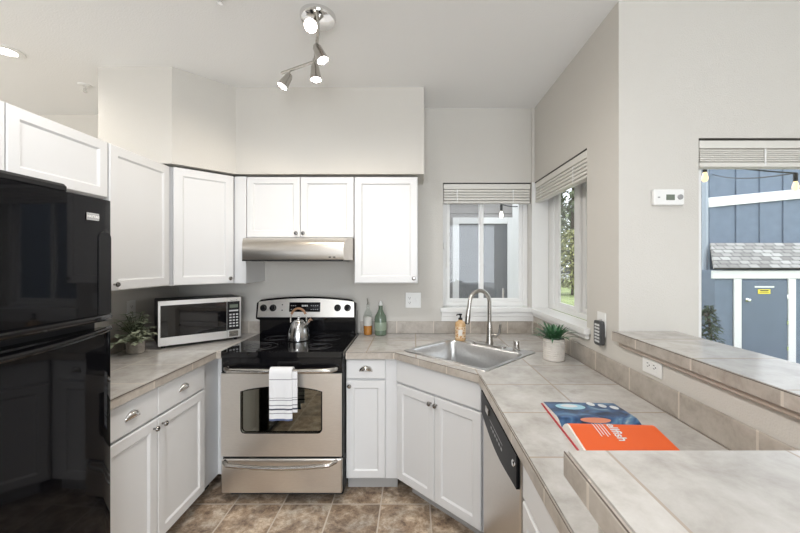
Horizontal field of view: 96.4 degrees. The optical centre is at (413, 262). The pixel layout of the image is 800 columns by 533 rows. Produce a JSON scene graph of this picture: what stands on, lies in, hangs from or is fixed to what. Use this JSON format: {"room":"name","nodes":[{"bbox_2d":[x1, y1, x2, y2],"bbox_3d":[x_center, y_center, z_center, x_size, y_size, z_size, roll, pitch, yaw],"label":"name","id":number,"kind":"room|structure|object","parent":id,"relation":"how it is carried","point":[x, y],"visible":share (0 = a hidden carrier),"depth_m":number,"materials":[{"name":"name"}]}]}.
{"room":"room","nodes":[
{"label":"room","id":0,"kind":"room"},
{"bbox_2d":[39,115,97,137],"bbox_3d":[-3.095,0.123,3.043,2.210,2.716,0.114,0,0,0],"label":"wall","id":1,"kind":"structure","parent":0,"point":[87,124],"depth_m":2.99,"materials":[{"name":"paint"}]},
{"bbox_2d":[95,67,178,337],"bbox_3d":[-1.935,0.123,1.708,0.110,2.716,2.315,0,0,0],"label":"wall","id":2,"kind":"structure","parent":0,"point":[144,297],"depth_m":2.25,"materials":[{"name":"paint"}]},
{"bbox_2d":[0,100,106,198],"bbox_3d":[-1.712,-0.468,1.359,0.332,0.287,0.907,0,0,0],"label":"upper cabinet","id":3,"kind":"object","parent":2,"relation":"attached to","point":[31,144],"visible":0.85,"depth_m":1.53,"materials":[{"name":"white paint"}]},
{"bbox_2d":[126,300,135,318],"bbox_3d":[-1.875,0.313,2.375,0.008,0.120,0.074,0,0,0],"label":"outlet plate","id":4,"kind":"object","parent":2,"relation":"attached to","point":[130,305],"visible":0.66,"depth_m":2.37,"materials":[{"name":"white plastic"}]},
{"bbox_2d":[130,304,133,314],"bbox_3d":[-1.873,0.313,2.375,0.002,0.068,0.034,0,0,0],"label":"socket","id":5,"kind":"object","parent":4,"relation":"attached to","point":[131,305],"depth_m":2.38,"materials":[{"name":"black plastic"}]},
{"bbox_2d":[110,328,153,353],"bbox_3d":[-1.874,0.518,2.151,0.012,0.097,1.402,0,0,0],"label":"trim","id":6,"kind":"structure","parent":2,"relation":"attached to","point":[118,347],"depth_m":2.27,"materials":[{"name":"tile"}]},
{"bbox_2d":[104,143,168,290],"bbox_3d":[-1.697,-0.231,2.042,0.361,0.760,0.452,0,0,0],"label":"upper cabinet","id":7,"kind":"object","parent":2,"relation":"attached to","point":[137,185],"visible":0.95,"depth_m":2.02,"materials":[{"name":"white paint"}]},
{"bbox_2d":[116,67,423,183],"bbox_3d":[-0.902,-0.930,2.560,1.955,0.610,0.610,0,0,0],"label":"soffit","id":8,"kind":"structure","parent":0,"point":[168,116],"depth_m":2.52,"materials":[{"name":"paint"}]},
{"bbox_2d":[166,474,474,532],"bbox_3d":[-0.455,1.531,1.150,3.070,0.100,3.900,0,0,0],"label":"floor","id":9,"kind":"structure","parent":0,"point":[398,509],"depth_m":2.10,"materials":[{"name":"tile"}]},
{"bbox_2d":[0,170,111,532],"bbox_3d":[-1.521,0.603,1.044,0.688,1.756,0.768,0,0,0],"label":"refrigerator","id":10,"kind":"object","parent":9,"relation":"on","point":[55,243],"visible":1,"depth_m":1.19,"materials":[{"name":"black plastic"}]},
{"bbox_2d":[110,359,222,532],"bbox_3d":[-1.539,1.046,1.913,0.676,0.870,0.925,0,0,0],"label":"base cabinet","id":11,"kind":"object","parent":9,"relation":"on","point":[165,441],"visible":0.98,"depth_m":1.82,"materials":[{"name":"white paint"}]},
{"bbox_2d":[110,333,259,409],"bbox_3d":[-1.536,0.589,2.155,0.687,0.043,1.419,0,0,0],"label":"countertop","id":12,"kind":"structure","parent":11,"relation":"on","point":[132,376],"depth_m":2.00,"materials":[{"name":"tile"}]},
{"bbox_2d":[108,311,157,353],"bbox_3d":[-1.707,0.437,2.207,0.282,0.258,0.289,0,0,0],"label":"potted plant","id":13,"kind":"object","parent":12,"relation":"on","point":[135,341],"visible":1,"depth_m":2.20,"materials":[{"name":"green plant"}]},
{"bbox_2d":[154,294,240,347],"bbox_3d":[-1.550,0.410,2.579,0.500,0.314,0.279,0,0,-40],"label":"microwave","id":14,"kind":"object","parent":12,"relation":"on","point":[190,319],"visible":1,"depth_m":2.46,"materials":[{"name":"silver plastic"}]},
{"bbox_2d":[221,296,358,493],"bbox_3d":[-0.812,0.871,2.482,0.763,1.221,0.716,0,0,0],"label":"range","id":15,"kind":"object","parent":9,"relation":"on","point":[305,454],"visible":0.97,"depth_m":2.19,"materials":[{"name":"silver metal"}]},
{"bbox_2d":[269,367,297,420],"bbox_3d":[-0.772,0.781,2.137,0.164,0.310,0.058,0,0,0],"label":"dish towel","id":16,"kind":"object","parent":15,"relation":"hanging from","point":[283,383],"visible":0.99,"depth_m":2.11,"materials":[{"name":"fabric"}]},
{"bbox_2d":[221,333,357,357],"bbox_3d":[-0.809,0.565,2.474,0.757,0.035,0.572,0,0,0],"label":"cooktop","id":17,"kind":"object","parent":15,"relation":"in","point":[262,345],"depth_m":2.31,"materials":[{"name":"black glass"}]},
{"bbox_2d":[288,307,312,341],"bbox_3d":[-0.793,0.433,2.530,0.187,0.230,0.148,0,0,0],"label":"kettle","id":18,"kind":"object","parent":15,"relation":"on","point":[298,331],"visible":1,"depth_m":2.48,"materials":[{"name":"metal"}]},
{"bbox_2d":[346,359,397,486],"bbox_3d":[-0.268,1.046,2.548,0.325,0.870,0.619,0,0,0],"label":"base cabinet","id":19,"kind":"object","parent":9,"relation":"on","point":[371,384],"visible":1,"depth_m":2.28,"materials":[{"name":"white paint"}]},
{"bbox_2d":[397,360,483,532],"bbox_3d":[0.270,1.046,2.185,1.468,0.870,0.480,0,0,45],"label":"base cabinet","id":20,"kind":"object","parent":9,"relation":"on","point":[440,421],"visible":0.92,"depth_m":2.00,"materials":[{"name":"white paint"}]},
{"bbox_2d":[346,333,730,532],"bbox_3d":[0.265,0.589,1.719,1.384,0.043,2.268,0,0,0],"label":"countertop","id":21,"kind":"structure","parent":20,"relation":"on","point":[515,391],"depth_m":1.48,"materials":[{"name":"tile"}]},
{"bbox_2d":[363,298,371,334],"bbox_3d":[-0.357,0.424,2.806,0.070,0.285,0.070,0,0,0],"label":"oil bottle","id":22,"kind":"object","parent":21,"relation":"on","point":[367,320],"visible":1,"depth_m":2.78,"materials":[{"name":"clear glass"}]},
{"bbox_2d":[374,301,386,335],"bbox_3d":[-0.257,0.434,2.797,0.097,0.263,0.097,0,0,0],"label":"glass bottle","id":23,"kind":"object","parent":21,"relation":"on","point":[380,324],"visible":1,"depth_m":2.76,"materials":[{"name":"green glass"}]},
{"bbox_2d":[404,338,534,370],"bbox_3d":[0.352,0.655,2.268,0.630,0.187,0.560,0,0,45],"label":"sink","id":24,"kind":"object","parent":21,"relation":"in","point":[467,353],"visible":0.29,"depth_m":2.41,"materials":[{"name":"metal"}]},
{"bbox_2d":[455,314,465,340],"bbox_3d":[0.340,0.466,2.583,0.077,0.191,0.078,0,0,0],"label":"soap bottle","id":25,"kind":"object","parent":24,"relation":"on","point":[460,326],"visible":0.98,"depth_m":2.56,"materials":[{"name":"plastic"}]},
{"bbox_2d":[513,340,519,350],"bbox_3d":[0.662,0.531,2.295,0.048,0.061,0.047,0,0,0],"label":"air gap","id":26,"kind":"object","parent":24,"relation":"on","point":[516,342],"visible":1,"depth_m":2.28,"materials":[{"name":"silver metal"}]},
{"bbox_2d":[465,289,505,347],"bbox_3d":[0.477,0.369,2.434,0.276,0.387,0.194,0,0,0],"label":"faucet","id":27,"kind":"object","parent":21,"relation":"on","point":[489,334],"visible":1,"depth_m":2.41,"materials":[{"name":"silver metal"}]},
{"bbox_2d":[533,322,578,361],"bbox_3d":[0.806,0.452,2.090,0.269,0.227,0.343,0,0,0],"label":"potted plant","id":28,"kind":"object","parent":21,"relation":"on","point":[553,342],"visible":1,"depth_m":2.04,"materials":[{"name":"white ceramic"}]},
{"bbox_2d":[541,402,679,450],"bbox_3d":[0.642,0.547,1.211,0.284,0.039,0.430,0,0,3],"label":"cookbook","id":29,"kind":"object","parent":21,"relation":"on","point":[588,426],"visible":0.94,"depth_m":1.14,"materials":[{"name":"orange paper"}]},
{"bbox_2d":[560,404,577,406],"bbox_3d":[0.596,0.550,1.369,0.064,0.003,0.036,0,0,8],"label":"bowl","id":30,"kind":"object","parent":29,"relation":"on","point":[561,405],"depth_m":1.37,"materials":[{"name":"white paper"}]},
{"bbox_2d":[555,404,584,409],"bbox_3d":[0.599,0.550,1.363,0.110,0.005,0.068,0,0,3],"label":"bowl","id":31,"kind":"object","parent":29,"relation":"on","point":[557,406],"depth_m":1.36,"materials":[{"name":"paper"}]},
{"bbox_2d":[481,390,524,532],"bbox_3d":[0.628,1.048,1.463,0.602,0.867,0.600,0,0,0],"label":"dishwasher","id":32,"kind":"object","parent":9,"relation":"on","point":[503,468],"visible":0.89,"depth_m":1.41,"materials":[{"name":"silver metal"}]},
{"bbox_2d":[523,466,558,532],"bbox_3d":[0.634,1.046,0.868,0.629,0.870,0.560,0,0,0],"label":"base cabinet","id":33,"kind":"object","parent":9,"relation":"on","point":[536,518],"visible":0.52,"depth_m":1.04,"materials":[{"name":"white paint"}]},
{"bbox_2d":[179,108,550,333],"bbox_3d":[-0.441,0.123,2.929,3.099,2.716,0.152,0,0,0],"label":"wall","id":34,"kind":"structure","parent":0,"point":[462,145],"depth_m":2.87,"materials":[{"name":"paint"}]},
{"bbox_2d":[168,167,264,285],"bbox_3d":[-1.532,-0.231,2.566,0.687,0.760,0.592,0,0,0],"label":"upper cabinet","id":35,"kind":"object","parent":34,"relation":"attached to","point":[208,211],"visible":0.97,"depth_m":2.42,"materials":[{"name":"white paint"}]},
{"bbox_2d":[241,321,259,332],"bbox_3d":[-1.536,0.518,2.859,0.687,0.097,0.012,0,0,0],"label":"trim","id":36,"kind":"structure","parent":34,"relation":"attached to","point":[246,326],"depth_m":2.85,"materials":[{"name":"tile"}]},
{"bbox_2d":[242,238,354,261],"bbox_3d":[-0.806,-0.090,2.604,0.758,0.166,0.492,0,0,0],"label":"range hood","id":37,"kind":"object","parent":34,"relation":"attached to","point":[253,249],"visible":0.98,"depth_m":2.36,"materials":[{"name":"metal"}]},
{"bbox_2d":[247,177,354,238],"bbox_3d":[-0.805,-0.393,2.686,0.764,0.436,0.353,0,0,0],"label":"upper cabinet","id":38,"kind":"object","parent":34,"relation":"attached to","point":[277,207],"visible":0.99,"depth_m":2.55,"materials":[{"name":"white paint"}]},
{"bbox_2d":[355,177,417,282],"bbox_3d":[-0.195,-0.231,2.686,0.452,0.760,0.353,0,0,0],"label":"upper cabinet","id":39,"kind":"object","parent":34,"relation":"attached to","point":[386,208],"visible":1,"depth_m":2.55,"materials":[{"name":"white paint"}]},
{"bbox_2d":[406,293,420,307],"bbox_3d":[-0.002,0.303,2.856,0.122,0.122,0.016,0,0,0],"label":"outlet plate","id":40,"kind":"object","parent":34,"relation":"attached to","point":[413,300],"visible":1,"depth_m":2.86,"materials":[{"name":"white plastic"}]},
{"bbox_2d":[408,296,411,304],"bbox_3d":[-0.030,0.303,2.858,0.034,0.068,0.002,0,0,0],"label":"socket","id":41,"kind":"object","parent":40,"relation":"attached to","point":[409,297],"depth_m":2.86,"materials":[{"name":"white plastic"}]},
{"bbox_2d":[360,321,531,332],"bbox_3d":[0.263,0.518,2.859,1.380,0.097,0.012,0,0,0],"label":"trim","id":42,"kind":"structure","parent":34,"relation":"attached to","point":[392,326],"depth_m":2.85,"materials":[{"name":"tile"}]},
{"bbox_2d":[443,190,527,305],"bbox_3d":[0.591,-0.139,2.969,0.706,0.999,0.066,0,0,0],"label":"window","id":43,"kind":"structure","parent":34,"relation":"in","point":[522,300],"depth_m":2.96,"materials":[{"name":"white paint"}]},
{"bbox_2d":[443,183,530,266],"bbox_3d":[0.590,-0.298,2.888,0.700,0.679,0.051,0,0,0],"label":"window blind","id":44,"kind":"object","parent":43,"relation":"attached to","point":[454,193],"visible":1,"depth_m":2.87,"materials":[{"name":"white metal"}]},
{"bbox_2d":[440,306,532,320],"bbox_3d":[0.585,0.415,2.888,0.740,0.107,0.125,0,0,0],"label":"trim","id":45,"kind":"structure","parent":34,"relation":"attached to","point":[478,313],"depth_m":2.84,"materials":[{"name":"white paint"}]},
{"bbox_2d":[499,204,517,217],"bbox_3d":[0.880,-0.607,3.797,0.046,0.236,1.826,0,0,31],"label":"string light","id":46,"kind":"object","parent":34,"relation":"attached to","point":[501,205],"visible":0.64,"depth_m":3.94,"materials":[{"name":"white glass"}]},
{"bbox_2d":[499,205,502,217],"bbox_3d":[0.972,-0.563,3.950,0.046,0.148,0.046,0,0,0],"label":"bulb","id":47,"kind":"object","parent":46,"relation":"attached to","point":[501,206],"depth_m":3.94,"materials":[{"name":"white glass"}]},
{"bbox_2d":[532,182,547,307],"bbox_3d":[1.011,-0.138,2.849,0.130,1.000,0.006,0,0,0],"label":"trim","id":48,"kind":"structure","parent":34,"relation":"attached to","point":[539,210],"depth_m":2.85,"materials":[{"name":"white paint"}]},
{"bbox_2d":[0,0,799,114],"bbox_3d":[0.000,-1.285,-0.550,8.400,0.100,7.300,0,0,0],"label":"ceiling","id":49,"kind":"structure","parent":0,"point":[463,53],"depth_m":2.02,"materials":[{"name":"paint"}]},
{"bbox_2d":[0,44,25,58],"bbox_3d":[-2.376,-1.231,2.085,0.160,0.008,0.160,0,0,0],"label":"recessed light","id":50,"kind":"object","parent":49,"relation":"in","point":[7,51],"visible":1,"depth_m":2.10,"materials":[{"name":"white plastic"}]},
{"bbox_2d":[77,82,92,92],"bbox_3d":[-2.288,-1.211,2.490,0.080,0.047,0.080,0,0,0],"label":"sprinkler head","id":51,"kind":"object","parent":49,"relation":"attached to","point":[85,86],"visible":1,"depth_m":2.48},
{"bbox_2d":[277,3,335,90],"bbox_3d":[-0.569,-1.129,1.928,0.198,0.210,0.665,0,0,-33],"label":"track light","id":52,"kind":"object","parent":49,"relation":"attached to","point":[315,18],"visible":1,"depth_m":1.81,"materials":[{"name":"silver metal"}]},
{"bbox_2d":[535,1,799,450],"bbox_3d":[1.039,0.123,1.692,0.140,2.716,2.323,0,0,0],"label":"wall","id":53,"kind":"structure","parent":0,"point":[598,103],"depth_m":1.70,"materials":[{"name":"paint"}]},
{"bbox_2d":[535,148,586,202],"bbox_3d":[0.992,-0.557,2.422,0.051,0.162,0.846,0,0,0],"label":"window blind","id":54,"kind":"object","parent":53,"relation":"attached to","point":[572,173],"visible":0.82,"depth_m":2.31,"materials":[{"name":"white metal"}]},
{"bbox_2d":[531,308,590,338],"bbox_3d":[1.002,0.393,2.401,0.146,0.061,0.902,0,0,0],"label":"trim","id":55,"kind":"structure","parent":53,"relation":"attached to","point":[575,324],"depth_m":2.30,"materials":[{"name":"white paint"}]},
{"bbox_2d":[549,181,586,319],"bbox_3d":[1.103,-0.139,2.424,0.050,0.999,0.856,0,0,0],"label":"window","id":56,"kind":"structure","parent":53,"relation":"in","point":[579,310],"depth_m":2.39,"materials":[{"name":"white paint"}]},
{"bbox_2d":[594,320,604,345],"bbox_3d":[0.948,0.359,1.826,0.024,0.124,0.068,0,0,0],"label":"keypad","id":57,"kind":"object","parent":53,"relation":"attached to","point":[599,326],"visible":1,"depth_m":1.80,"materials":[{"name":"grey plastic"}]},
{"bbox_2d":[597,311,605,337],"bbox_3d":[0.964,0.316,1.832,0.008,0.122,0.082,0,0,0],"label":"outlet plate","id":58,"kind":"object","parent":53,"relation":"attached to","point":[601,316],"visible":0.38,"depth_m":1.82,"materials":[{"name":"white plastic"}]},
{"bbox_2d":[643,356,661,378],"bbox_3d":[0.964,0.419,1.445,0.008,0.072,0.116,0,0,0],"label":"outlet plate","id":59,"kind":"object","parent":53,"relation":"attached to","point":[652,367],"visible":0.94,"depth_m":1.44,"materials":[{"name":"white plastic"}]},
{"bbox_2d":[646,360,656,372],"bbox_3d":[0.962,0.419,1.445,0.002,0.034,0.068,0,0,0],"label":"socket","id":60,"kind":"object","parent":59,"relation":"attached to","point":[651,365],"depth_m":1.44,"materials":[{"name":"white plastic"}]},
{"bbox_2d":[533,321,799,450],"bbox_3d":[0.963,0.518,1.719,0.012,0.097,2.268,0,0,0],"label":"tile backsplash","id":61,"kind":"structure","parent":53,"relation":"attached to","point":[735,435],"depth_m":1.28,"materials":[{"name":"tile"}]},
{"bbox_2d":[564,451,799,532],"bbox_3d":[0.747,0.345,0.398,0.977,0.043,0.436,0,0,0],"label":"countertop","id":62,"kind":"structure","parent":53,"relation":"on","point":[623,491],"depth_m":0.51,"materials":[{"name":"tile"}]},
{"bbox_2d":[612,331,799,413],"bbox_3d":[1.085,0.345,1.152,0.300,0.043,1.068,0,0,0],"label":"bar","id":63,"kind":"object","parent":53,"relation":"on","point":[774,380],"visible":1,"depth_m":1.17,"materials":[{"name":"tile"}]},
{"bbox_2d":[619,343,799,419],"bbox_3d":[0.959,0.379,1.127,0.018,0.021,1.055,0,0,0],"label":"trim","id":64,"kind":"structure","parent":53,"relation":"attached to","point":[786,411],"depth_m":1.10,"materials":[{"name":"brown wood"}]},
{"bbox_2d":[648,1,799,336],"bbox_3d":[2.655,0.123,1.756,3.091,2.716,0.140,0,0,0],"label":"wall","id":65,"kind":"structure","parent":0,"point":[717,69],"depth_m":1.69,"materials":[{"name":"paint"}]},
{"bbox_2d":[651,189,683,205],"bbox_3d":[1.191,-0.304,1.671,0.142,0.074,0.030,0,0,0],"label":"thermostat","id":66,"kind":"object","parent":65,"relation":"attached to","point":[659,197],"visible":1,"depth_m":1.66,"materials":[{"name":"white plastic"}]},
{"bbox_2d":[699,169,700,337],"bbox_3d":[2.323,0.448,1.765,1.952,2.066,0.060,0,0,0],"label":"window frame","id":67,"kind":"structure","parent":65,"relation":"in","point":[699,169],"depth_m":1.74,"materials":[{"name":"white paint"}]},
{"bbox_2d":[699,138,799,168],"bbox_3d":[2.322,-0.518,1.710,1.946,0.134,0.051,0,0,0],"label":"window blind","id":68,"kind":"object","parent":65,"relation":"attached to","point":[714,153],"visible":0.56,"depth_m":1.69,"materials":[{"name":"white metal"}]},
{"label":"outside","id":69,"kind":"structure","parent":0,"visible":0},
{"bbox_2d":[553,280,586,320],"bbox_3d":[27.000,1.681,31.560,66.000,0.100,56.880,0,0,0],"label":"lawn","id":70,"kind":"structure","parent":69,"point":[566,297],"depth_m":17.10,"materials":[{"name":"green plant"}]},
{"bbox_2d":[561,267,569,282],"bbox_3d":[12.600,0.994,28.500,4.000,1.265,1.600,0,0,0],"label":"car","id":71,"kind":"object","parent":70,"relation":"on","point":[566,268],"visible":0.07,"depth_m":27.85,"materials":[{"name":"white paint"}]},
{"bbox_2d":[561,192,570,266],"bbox_3d":[16.497,-3.866,42.040,7.599,11.000,8.189,0,0,27],"label":"conifer tree","id":72,"kind":"object","parent":70,"relation":"on","point":[563,219],"visible":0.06,"depth_m":40.60,"materials":[{"name":"green plant"}]},
{"bbox_2d":[561,229,573,294],"bbox_3d":[7.971,-0.021,18.019,3.249,3.308,3.198,0,0,0],"label":"shrub","id":73,"kind":"object","parent":70,"relation":"on","point":[569,234],"visible":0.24,"depth_m":17.87,"materials":[{"name":"green plant"}]},
{"bbox_2d":[561,187,573,283],"bbox_3d":[11.422,-4.882,25.916,5.806,13.030,5.778,0,0,0],"label":"conifer tree","id":74,"kind":"object","parent":70,"relation":"on","point":[570,207],"visible":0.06,"depth_m":25.88,"materials":[{"name":"green plant"}]},
{"bbox_2d":[701,169,799,269],"bbox_3d":[7.870,-1.194,7.241,6.260,5.650,2.718,0,0,0],"label":"building","id":75,"kind":"structure","parent":70,"relation":"on","point":[757,210],"depth_m":6.00,"materials":[{"name":"blue"}]},
{"bbox_2d":[701,169,798,190],"bbox_3d":[3.506,-1.033,3.785,0.607,0.884,5.260,0,0,41],"label":"string light","id":76,"kind":"object","parent":75,"relation":"attached to","point":[795,186],"visible":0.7,"depth_m":2.94,"materials":[{"name":"black plastic"}]},
{"bbox_2d":[701,169,708,181],"bbox_3d":[2.325,-0.715,2.850,0.046,0.148,0.046,0,0,0],"label":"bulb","id":77,"kind":"object","parent":76,"relation":"attached to","point":[704,178],"depth_m":2.84,"materials":[{"name":"glass"}]},
{"bbox_2d":[792,173,798,190],"bbox_3d":[3.155,-0.665,2.950,0.046,0.148,0.046,0,0,0],"label":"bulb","id":78,"kind":"object","parent":76,"relation":"attached to","point":[795,186],"depth_m":2.94,"materials":[{"name":"glass"}]},
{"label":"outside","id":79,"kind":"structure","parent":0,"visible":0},
{"bbox_3d":[6.400,1.648,5.425,6.200,0.065,1.150,0,0,0],"label":"mulch","id":80,"kind":"object","parent":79,"visible":0},
{"bbox_2d":[701,305,726,343],"bbox_3d":[4.366,1.133,5.305,0.438,0.999,0.437,0,0,0],"label":"shrub","id":81,"kind":"object","parent":80,"relation":"on","point":[706,310],"visible":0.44,"depth_m":5.24,"materials":[{"name":"green plant"}]},
{"bbox_2d":[701,243,799,363],"bbox_3d":[6.500,0.639,5.704,3.800,1.924,0.488,0,0,0],"label":"storage shed","id":82,"kind":"object","parent":80,"relation":"on","point":[758,311],"visible":0.86,"depth_m":5.53,"materials":[{"name":"blue"}]},
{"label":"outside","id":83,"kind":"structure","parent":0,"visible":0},
{"bbox_3d":[-1.400,1.656,3.515,9.200,0.090,3.370,0,0,0],"label":"patio","id":84,"kind":"object","parent":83,"visible":0},
{"bbox_2d":[450,204,518,297],"bbox_3d":[-0.300,-0.244,5.845,3.400,3.750,2.550,0,0,0],"label":"annex","id":85,"kind":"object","parent":84,"relation":"on","point":[501,235],"visible":0.12,"depth_m":4.59,"materials":[{"name":"beige"}]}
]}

